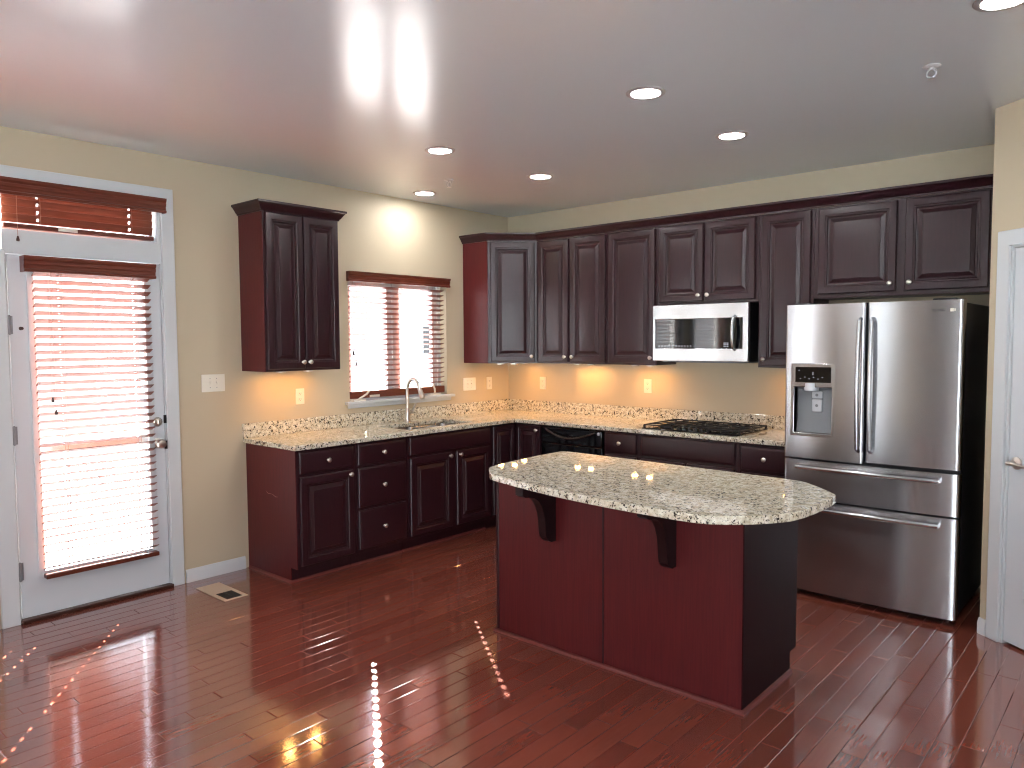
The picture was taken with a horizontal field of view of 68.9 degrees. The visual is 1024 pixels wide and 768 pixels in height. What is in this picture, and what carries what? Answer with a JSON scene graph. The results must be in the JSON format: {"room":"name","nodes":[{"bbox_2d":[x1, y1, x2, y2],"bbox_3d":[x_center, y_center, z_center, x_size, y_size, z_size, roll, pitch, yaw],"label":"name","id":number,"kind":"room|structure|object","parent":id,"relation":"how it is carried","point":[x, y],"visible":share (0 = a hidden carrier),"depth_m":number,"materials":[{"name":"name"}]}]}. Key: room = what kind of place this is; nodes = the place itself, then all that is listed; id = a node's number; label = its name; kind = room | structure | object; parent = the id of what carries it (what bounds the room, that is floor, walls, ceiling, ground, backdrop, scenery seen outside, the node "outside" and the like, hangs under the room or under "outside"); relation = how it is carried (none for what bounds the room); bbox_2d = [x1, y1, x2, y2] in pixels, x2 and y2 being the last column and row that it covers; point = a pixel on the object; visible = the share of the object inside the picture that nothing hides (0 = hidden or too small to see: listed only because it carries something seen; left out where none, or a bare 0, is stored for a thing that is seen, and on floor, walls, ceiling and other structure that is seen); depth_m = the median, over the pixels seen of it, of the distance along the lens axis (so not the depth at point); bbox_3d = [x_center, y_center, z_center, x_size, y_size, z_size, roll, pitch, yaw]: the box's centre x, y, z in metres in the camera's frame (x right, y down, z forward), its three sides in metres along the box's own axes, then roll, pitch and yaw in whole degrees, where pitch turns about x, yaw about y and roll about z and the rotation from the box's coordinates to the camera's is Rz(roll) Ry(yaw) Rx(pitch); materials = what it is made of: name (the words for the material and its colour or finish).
{"room":"kitchen","nodes":[
{"label":"kitchen","id":0,"kind":"room"},
{"bbox_2d":[0,126,508,628],"bbox_3d":[-3.054,-0.010,3.910,0.140,2.755,9.280,3,4,41],"label":"wall","id":1,"kind":"structure","parent":0,"point":[378,233],"depth_m":5.10,"materials":[{"name":"beige paint"}]},
{"bbox_2d":[0,226,151,241],"bbox_3d":[-2.586,-1.000,4.428,0.045,0.257,0.860,3,4,41],"label":"window","id":2,"kind":"structure","parent":1,"relation":"in","point":[0,226],"depth_m":4.42,"materials":[{"name":"white glass"}]},
{"bbox_2d":[0,176,166,240],"bbox_3d":[-2.504,-0.971,4.373,0.128,0.334,0.912,3,4,41],"label":"blind","id":3,"kind":"object","parent":1,"relation":"attached to","point":[59,205],"visible":1,"depth_m":4.34,"materials":[{"name":"brown wood"}]},
{"bbox_2d":[0,212,171,623],"bbox_3d":[-2.542,0.081,4.492,0.131,2.500,0.870,3,4,41],"label":"trim","id":4,"kind":"structure","parent":1,"relation":"attached to","point":[34,243],"depth_m":4.42,"materials":[{"name":"grey paint"}]},
{"bbox_2d":[5,254,169,618],"bbox_3d":[-2.485,0.287,4.450,0.118,2.042,0.866,3,4,41],"label":"door","id":5,"kind":"structure","parent":1,"relation":"in","point":[39,594],"depth_m":4.28,"materials":[{"name":"grey paint"}]},
{"bbox_2d":[19,255,159,578],"bbox_3d":[-2.459,0.187,4.431,0.082,1.825,0.712,3,4,41],"label":"blind","id":6,"kind":"object","parent":5,"relation":"attached to","point":[44,266],"visible":1,"depth_m":4.41,"materials":[{"name":"brown"}]},
{"bbox_2d":[0,164,184,628],"bbox_3d":[-2.489,0.062,4.438,0.020,2.545,1.020,3,4,41],"label":"trim","id":7,"kind":"structure","parent":1,"relation":"attached to","point":[9,565],"depth_m":4.36,"materials":[{"name":"grey paint"}]},
{"bbox_2d":[201,374,224,391],"bbox_3d":[-1.997,-0.006,4.999,0.016,0.116,0.162,3,4,41],"label":"light switch","id":8,"kind":"object","parent":1,"relation":"attached to","point":[211,382],"visible":1,"depth_m":5.00,"materials":[{"name":"beige plastic"}]},
{"bbox_2d":[186,556,245,582],"bbox_3d":[-1.999,1.255,5.062,0.015,0.085,0.420,3,4,41],"label":"baseboard","id":9,"kind":"structure","parent":1,"relation":"attached to","point":[223,567],"depth_m":5.05,"materials":[{"name":"grey paint"}]},
{"bbox_2d":[231,198,346,372],"bbox_3d":[-1.537,-0.653,5.231,0.353,1.140,0.694,3,4,41],"label":"upper cabinet","id":10,"kind":"object","parent":1,"relation":"attached to","point":[289,273],"visible":1,"depth_m":5.08,"materials":[{"name":"brown wood"}]},
{"bbox_2d":[295,388,303,404],"bbox_3d":[-1.562,0.092,5.505,0.008,0.116,0.072,3,4,41],"label":"wall outlet","id":11,"kind":"object","parent":1,"relation":"attached to","point":[299,393],"visible":1,"depth_m":5.50,"materials":[{"name":"beige plastic"}]},
{"bbox_2d":[348,281,440,401],"bbox_3d":[-0.964,-0.378,6.247,0.177,1.025,1.050,3,4,41],"label":"window","id":12,"kind":"structure","parent":1,"relation":"in","point":[361,398],"depth_m":6.28,"materials":[{"name":"grey paint"}]},
{"bbox_2d":[346,271,450,398],"bbox_3d":[-0.934,-0.403,6.225,0.116,0.997,1.082,3,4,41],"label":"blind","id":13,"kind":"object","parent":12,"relation":"attached to","point":[358,276],"visible":0.91,"depth_m":6.18,"materials":[{"name":"brown"}]},
{"bbox_2d":[345,394,454,408],"bbox_3d":[-0.932,0.139,6.259,0.123,0.054,1.160,3,4,41],"label":"windowsill","id":14,"kind":"structure","parent":1,"relation":"attached to","point":[412,399],"depth_m":6.16,"materials":[{"name":"grey paint"}]},
{"bbox_2d":[463,377,475,390],"bbox_3d":[-0.386,0.001,6.837,0.016,0.116,0.162,3,4,41],"label":"light switch","id":15,"kind":"object","parent":1,"relation":"attached to","point":[468,383],"visible":1,"depth_m":6.84,"materials":[{"name":"beige plastic"}]},
{"bbox_2d":[486,377,491,388],"bbox_3d":[-0.214,-0.008,7.040,0.008,0.116,0.072,3,4,41],"label":"wall outlet","id":16,"kind":"object","parent":1,"relation":"attached to","point":[488,379],"visible":1,"depth_m":7.04,"materials":[{"name":"beige plastic"}]},
{"bbox_2d":[0,0,1023,217],"bbox_3d":[-0.304,-1.335,1.409,7.600,0.150,9.400,3,4,41],"label":"ceiling","id":17,"kind":"structure","parent":0,"point":[349,94],"depth_m":3.45,"materials":[{"name":"white paint"}]},
{"bbox_2d":[413,191,436,195],"bbox_3d":[-0.697,-1.519,5.961,0.190,0.006,0.190,3,4,41],"label":"recessed light","id":18,"kind":"object","parent":17,"relation":"in","point":[419,193],"visible":1,"depth_m":5.95,"materials":[{"name":"white"}]},
{"bbox_2d":[425,147,454,154],"bbox_3d":[-0.446,-1.443,4.626,0.190,0.006,0.190,3,4,41],"label":"recessed light","id":19,"kind":"object","parent":17,"relation":"in","point":[431,150],"visible":1,"depth_m":4.61,"materials":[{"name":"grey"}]},
{"bbox_2d":[444,179,453,187],"bbox_3d":[-0.460,-1.468,5.475,0.072,0.055,0.072,3,4,41],"label":"sprinkler","id":20,"kind":"object","parent":17,"relation":"attached to","point":[447,180],"visible":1,"depth_m":5.46,"materials":[{"name":"grey paint"}]},
{"bbox_2d":[527,174,553,179],"bbox_3d":[0.205,-1.490,5.377,0.190,0.006,0.190,3,4,41],"label":"recessed light","id":21,"kind":"object","parent":17,"relation":"in","point":[532,176],"visible":1,"depth_m":5.36,"materials":[{"name":"white plastic"}]},
{"bbox_2d":[626,86,665,99],"bbox_3d":[0.639,-1.388,3.571,0.190,0.006,0.190,3,4,41],"label":"recessed light","id":22,"kind":"object","parent":17,"relation":"in","point":[646,92],"visible":1,"depth_m":3.56,"materials":[{"name":"white"}]},
{"bbox_2d":[715,131,748,139],"bbox_3d":[1.273,-1.435,4.324,0.190,0.006,0.190,3,4,41],"label":"recessed light","id":23,"kind":"object","parent":17,"relation":"in","point":[731,135],"visible":1,"depth_m":4.31,"materials":[{"name":"white"}]},
{"bbox_2d":[922,63,940,79],"bbox_3d":[1.820,-1.351,3.240,0.072,0.055,0.072,3,4,41],"label":"sprinkler","id":24,"kind":"object","parent":17,"relation":"attached to","point":[930,67],"visible":1,"depth_m":3.23,"materials":[{"name":"grey paint"}]},
{"bbox_2d":[972,0,1023,11],"bbox_3d":[1.716,-1.338,2.606,0.190,0.006,0.190,3,4,41],"label":"recessed light","id":25,"kind":"object","parent":17,"relation":"in","point":[978,5],"visible":1,"depth_m":2.64,"materials":[{"name":"white plastic"}]},
{"bbox_2d":[0,526,1023,767],"bbox_3d":[-0.287,1.550,1.577,7.600,0.120,9.400,3,4,41],"label":"floor","id":26,"kind":"structure","parent":0,"point":[399,660],"depth_m":3.38,"materials":[{"name":"brown wood"}]},
{"bbox_2d":[21,583,173,624],"bbox_3d":[-2.517,1.319,4.554,0.150,0.022,0.850,3,4,41],"label":"threshold","id":27,"kind":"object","parent":26,"relation":"on","point":[56,613],"depth_m":4.47,"materials":[{"name":"brown"}]},
{"bbox_2d":[196,582,247,601],"bbox_3d":[-1.833,1.313,4.720,0.370,0.006,0.156,3,4,41],"label":"floor vent","id":28,"kind":"object","parent":26,"relation":"in","point":[220,591],"visible":1,"depth_m":4.71,"materials":[{"name":"beige metal"}]},
{"bbox_2d":[216,590,240,598],"bbox_3d":[-1.763,1.316,4.659,0.145,0.004,0.104,3,4,41],"label":"grille","id":29,"kind":"object","parent":28,"relation":"attached to","point":[225,594],"depth_m":4.66,"materials":[{"name":"grey metal"}]},
{"bbox_2d":[246,443,355,583],"bbox_3d":[-1.451,0.848,5.174,0.658,0.878,0.481,3,4,41],"label":"base cabinet","id":30,"kind":"object","parent":26,"relation":"on","point":[302,515],"visible":0.96,"depth_m":4.99,"materials":[{"name":"brown wood"}]},
{"bbox_2d":[242,399,784,450],"bbox_3d":[0.184,0.326,5.225,3.018,0.133,2.784,3,4,41],"label":"countertop","id":31,"kind":"structure","parent":30,"relation":"on","point":[298,434],"depth_m":5.87,"materials":[{"name":"stone"}]},
{"bbox_2d":[404,377,424,421],"bbox_3d":[-0.782,0.129,6.121,0.236,0.366,0.103,3,4,41],"label":"kitchen faucet","id":32,"kind":"object","parent":31,"relation":"on","point":[408,412],"visible":1,"depth_m":6.15,"materials":[{"name":"silver metal"}]},
{"bbox_2d":[397,423,452,429],"bbox_3d":[-0.684,0.442,5.994,0.402,0.175,0.728,3,4,41],"label":"sink","id":33,"kind":"object","parent":31,"relation":"in","point":[435,424],"visible":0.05,"depth_m":6.23,"materials":[{"name":"silver metal"}]},
{"bbox_2d":[642,419,767,436],"bbox_3d":[1.425,0.317,5.532,0.750,0.034,0.524,3,4,41],"label":"gas cooktop","id":34,"kind":"object","parent":31,"relation":"in","point":[702,427],"visible":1,"depth_m":5.45,"materials":[{"name":"black metal"}]},
{"bbox_2d":[350,437,407,566],"bbox_3d":[-1.138,0.825,5.530,0.658,0.878,0.465,3,4,41],"label":"base cabinet","id":35,"kind":"object","parent":26,"relation":"on","point":[380,465],"visible":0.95,"depth_m":5.32,"materials":[{"name":"brown wood"}]},
{"bbox_2d":[401,426,490,551],"bbox_3d":[-0.683,0.792,6.048,0.658,0.878,0.907,3,4,41],"label":"base cabinet","id":36,"kind":"object","parent":26,"relation":"on","point":[449,482],"visible":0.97,"depth_m":5.81,"materials":[{"name":"brown wood"}]},
{"bbox_2d":[485,422,544,527],"bbox_3d":[0.010,0.753,6.653,0.900,0.878,0.909,3,4,41],"label":"base cabinet","id":37,"kind":"object","parent":26,"relation":"on","point":[510,442],"visible":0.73,"depth_m":6.29,"materials":[{"name":"brown wood"}]},
{"bbox_2d":[541,425,604,455],"bbox_3d":[0.657,0.777,6.232,0.612,0.872,0.656,3,4,41],"label":"dishwasher","id":38,"kind":"object","parent":26,"relation":"on","point":[554,439],"visible":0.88,"depth_m":5.99,"materials":[{"name":"black plastic"}]},
{"bbox_2d":[604,431,638,459],"bbox_3d":[1.020,0.789,5.934,0.310,0.878,0.658,3,4,41],"label":"drawer","id":39,"kind":"object","parent":26,"relation":"on","point":[625,445],"visible":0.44,"depth_m":5.68,"materials":[{"name":"brown wood"}]},
{"bbox_2d":[493,482,797,716],"bbox_3d":[0.561,0.920,3.720,1.428,0.880,0.875,3,4,41],"label":"kitchen island","id":40,"kind":"object","parent":26,"relation":"on","point":[704,613],"visible":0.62,"depth_m":3.45,"materials":[{"name":"brown wood"}]},
{"bbox_2d":[489,451,835,524],"bbox_3d":[0.610,0.470,3.562,1.688,0.033,1.002,3,4,41],"label":"island countertop","id":41,"kind":"structure","parent":40,"relation":"on","point":[662,490],"depth_m":3.34,"materials":[{"name":"stone"}]},
{"bbox_2d":[639,434,739,472],"bbox_3d":[1.435,0.808,5.572,0.788,0.878,0.658,3,4,41],"label":"base cabinet","id":42,"kind":"object","parent":26,"relation":"on","point":[691,452],"visible":0.07,"depth_m":5.30,"materials":[{"name":"brown wood"}]},
{"bbox_2d":[739,443,788,478],"bbox_3d":[1.874,0.828,5.186,0.378,0.878,0.658,3,4,41],"label":"base cabinet","id":43,"kind":"object","parent":26,"relation":"on","point":[754,459],"visible":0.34,"depth_m":4.96,"materials":[{"name":"brown wood"}]},
{"bbox_2d":[784,298,988,620],"bbox_3d":[2.280,0.401,4.596,0.957,1.795,0.874,3,4,41],"label":"refrigerator","id":44,"kind":"object","parent":26,"relation":"on","point":[885,402],"visible":0.98,"depth_m":4.26,"materials":[{"name":"silver metal"}]},
{"bbox_2d":[508,144,993,587],"bbox_3d":[2.771,-0.099,4.876,7.340,2.755,0.140,3,4,41],"label":"wall","id":45,"kind":"structure","parent":0,"point":[747,388],"depth_m":5.85,"materials":[{"name":"beige paint"}]},
{"bbox_2d":[463,241,536,364],"bbox_3d":[-0.009,-0.721,6.775,0.611,1.080,0.611,3,4,41],"label":"upper cabinet","id":46,"kind":"object","parent":45,"relation":"attached to","point":[500,277],"visible":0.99,"depth_m":6.56,"materials":[{"name":"brown wood"}]},
{"bbox_2d":[459,174,992,243],"bbox_3d":[1.176,-1.227,5.467,4.080,0.068,0.355,3,4,41],"label":"crown molding","id":47,"kind":"structure","parent":46,"relation":"attached to","point":[981,181],"depth_m":5.19,"materials":[{"name":"brown wood"}]},
{"bbox_2d":[540,377,545,388],"bbox_3d":[0.287,-0.009,6.965,0.072,0.116,0.008,3,4,41],"label":"wall outlet","id":48,"kind":"object","parent":45,"relation":"attached to","point":[542,379],"visible":1,"depth_m":6.96,"materials":[{"name":"beige plastic"}]},
{"bbox_2d":[537,233,607,364],"bbox_3d":[0.584,-0.704,6.427,0.743,1.080,0.353,3,4,41],"label":"upper cabinet","id":49,"kind":"object","parent":45,"relation":"attached to","point":[572,272],"visible":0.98,"depth_m":6.30,"materials":[{"name":"brown wood"}]},
{"bbox_2d":[608,227,675,365],"bbox_3d":[1.037,-0.684,6.031,0.458,1.080,0.353,3,4,41],"label":"upper cabinet","id":50,"kind":"object","parent":45,"relation":"attached to","point":[632,254],"visible":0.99,"depth_m":5.92,"materials":[{"name":"brown wood"}]},
{"bbox_2d":[644,379,651,392],"bbox_3d":[1.131,0.017,6.225,0.072,0.116,0.008,3,4,41],"label":"wall outlet","id":51,"kind":"object","parent":45,"relation":"attached to","point":[647,382],"visible":1,"depth_m":6.22,"materials":[{"name":"beige plastic"}]},
{"bbox_2d":[658,215,759,305],"bbox_3d":[1.513,-0.901,5.598,0.808,0.602,0.353,3,4,41],"label":"upper cabinet","id":52,"kind":"object","parent":45,"relation":"attached to","point":[715,261],"visible":0.97,"depth_m":5.46,"materials":[{"name":"brown wood"}]},
{"bbox_2d":[653,302,758,362],"bbox_3d":[1.475,-0.377,5.591,0.760,0.430,0.461,3,4,41],"label":"microwave oven","id":53,"kind":"object","parent":52,"relation":"attached to","point":[713,332],"visible":0.97,"depth_m":5.42,"materials":[{"name":"silver metal"}]},
{"bbox_2d":[758,208,828,368],"bbox_3d":[1.961,-0.642,5.221,0.378,1.080,0.353,3,4,41],"label":"upper cabinet","id":54,"kind":"object","parent":45,"relation":"attached to","point":[787,239],"visible":0.67,"depth_m":5.13,"materials":[{"name":"brown wood"}]},
{"bbox_2d":[814,187,992,299],"bbox_3d":[2.508,-0.857,4.726,1.076,0.599,0.353,3,4,41],"label":"upper cabinet","id":55,"kind":"object","parent":45,"relation":"attached to","point":[934,244],"visible":0.98,"depth_m":4.62,"materials":[{"name":"brown wood"}]},
{"bbox_2d":[980,98,1023,619],"bbox_3d":[2.691,-0.002,3.200,0.110,2.755,1.500,-1,3,-11],"label":"wall","id":56,"kind":"structure","parent":0,"point":[1008,175],"depth_m":3.83,"materials":[{"name":"beige paint"}]},
{"bbox_2d":[977,617,985,635],"bbox_3d":[2.502,1.292,3.977,0.015,0.085,0.050,-1,3,-11],"label":"baseboard","id":57,"kind":"structure","parent":56,"relation":"attached to","point":[981,623],"depth_m":3.97,"materials":[{"name":"grey paint"}]},
{"bbox_2d":[985,228,1023,642],"bbox_3d":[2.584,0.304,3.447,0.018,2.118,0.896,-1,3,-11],"label":"trim","id":58,"kind":"structure","parent":56,"relation":"attached to","point":[1006,239],"depth_m":3.84,"materials":[{"name":"grey paint"}]},
{"bbox_2d":[1003,247,1023,649],"bbox_3d":[2.591,0.342,3.450,0.094,2.011,0.722,-1,3,-11],"label":"door","id":59,"kind":"structure","parent":56,"relation":"in","point":[1013,632],"depth_m":3.76,"materials":[{"name":"grey paint"}]},
{"label":"outside","id":60,"kind":"structure","parent":0,"visible":0},
{"bbox_2d":[40,374,429,481],"bbox_3d":[-0.025,1.454,7.338,80.000,0.100,80.000,3,4,41],"label":"ground","id":61,"kind":"structure","parent":60,"point":[119,427],"depth_m":14.61,"materials":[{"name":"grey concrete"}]},
{"bbox_2d":[0,198,97,440],"bbox_3d":[-13.331,-2.035,10.949,3.600,6.600,12.600,3,4,41],"label":"neighbouring house","id":62,"kind":"structure","parent":61,"relation":"on","point":[78,408],"depth_m":14.25,"materials":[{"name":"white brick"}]},
{"bbox_2d":[42,468,149,566],"bbox_3d":[-3.410,1.400,8.177,5.800,0.150,15.200,3,4,41],"label":"deck","id":63,"kind":"object","parent":61,"relation":"on","point":[145,474],"visible":0.11,"depth_m":7.58,"materials":[{"name":"grey"}]},
{"bbox_2d":[350,287,429,382],"bbox_3d":[-6.333,-3.306,35.574,3.600,6.200,19.900,3,4,41],"label":"house","id":64,"kind":"structure","parent":61,"relation":"on","point":[358,289],"depth_m":33.85,"materials":[{"name":"white"}]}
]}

